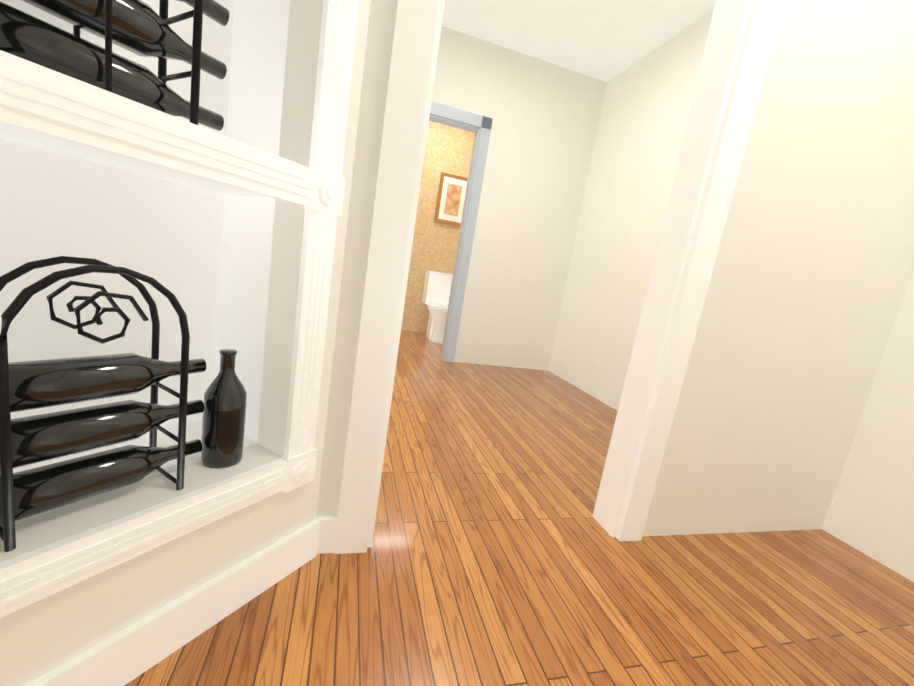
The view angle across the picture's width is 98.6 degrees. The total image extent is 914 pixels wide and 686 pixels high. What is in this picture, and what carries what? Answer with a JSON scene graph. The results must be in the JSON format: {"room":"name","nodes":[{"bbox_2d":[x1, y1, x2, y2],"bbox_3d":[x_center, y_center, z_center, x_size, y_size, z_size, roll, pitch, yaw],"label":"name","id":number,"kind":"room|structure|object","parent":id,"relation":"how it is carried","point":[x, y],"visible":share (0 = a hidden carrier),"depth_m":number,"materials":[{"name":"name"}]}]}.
{"room":"home hallway","nodes":[
{"label":"home hallway","id":0,"kind":"room"},
{"bbox_2d":[401,121,474,332],"bbox_3d":[-0.304,-1.467,4.921,2.200,2.700,0.100,6,10,-16],"label":"wall","id":1,"kind":"structure","parent":0,"point":[448,149],"depth_m":4.84,"materials":[{"name":"paint"}]},
{"bbox_2d":[434,172,467,225],"bbox_3d":[-0.053,-1.764,4.852,0.380,0.580,0.029,6,10,-16],"label":"picture","id":2,"kind":"object","parent":1,"relation":"attached to","point":[450,199],"visible":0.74,"depth_m":4.83,"materials":[{"name":"brown"}]},
{"bbox_2d":[0,0,913,685],"bbox_3d":[-0.785,-0.440,-1.343,6.637,2.700,13.120,6,10,-16],"label":"wall","id":3,"kind":"structure","parent":0,"point":[794,408],"depth_m":1.27,"materials":[{"name":"paint"}]},
{"bbox_2d":[0,0,228,130],"bbox_3d":[-0.459,-0.726,0.529,0.120,0.785,0.310,14,11,28],"label":"wine rack","id":4,"kind":"object","parent":3,"relation":"attached to","point":[140,28],"visible":0.79,"depth_m":0.57,"materials":[{"name":"black metal"}]},
{"bbox_2d":[0,256,246,551],"bbox_3d":[-0.567,0.070,0.704,0.120,0.413,0.390,14,11,28],"label":"wine rack","id":5,"kind":"object","parent":3,"relation":"attached to","point":[25,386],"visible":1,"depth_m":0.64,"materials":[{"name":"black metal"}]},
{"bbox_2d":[0,0,784,685],"bbox_3d":[0.690,0.152,-1.812,1.818,2.170,11.000,6,10,-16],"label":"trim","id":6,"kind":"structure","parent":3,"relation":"attached to","point":[716,132],"depth_m":0.92,"materials":[{"name":"white wood"}]},
{"bbox_2d":[124,330,913,685],"bbox_3d":[-2.623,0.695,-1.576,11.800,0.001,13.500,6,10,-16],"label":"floor","id":7,"kind":"structure","parent":0,"point":[496,554],"depth_m":1.12,"materials":[{"name":"brown wood"}]},
{"bbox_2d":[422,270,452,343],"bbox_3d":[-0.175,-0.431,4.702,0.420,0.800,0.669,6,10,-16],"label":"toilet","id":8,"kind":"object","parent":7,"relation":"on","point":[436,292],"visible":0.62,"depth_m":4.69,"materials":[{"name":"white ceramic"}]},
{"bbox_2d":[442,0,715,81],"bbox_3d":[-0.474,-1.793,-1.546,6.597,0.100,13.300,6,10,-16],"label":"ceiling","id":9,"kind":"structure","parent":0,"point":[606,40],"depth_m":2.88,"materials":[{"name":"paint"}]}
]}

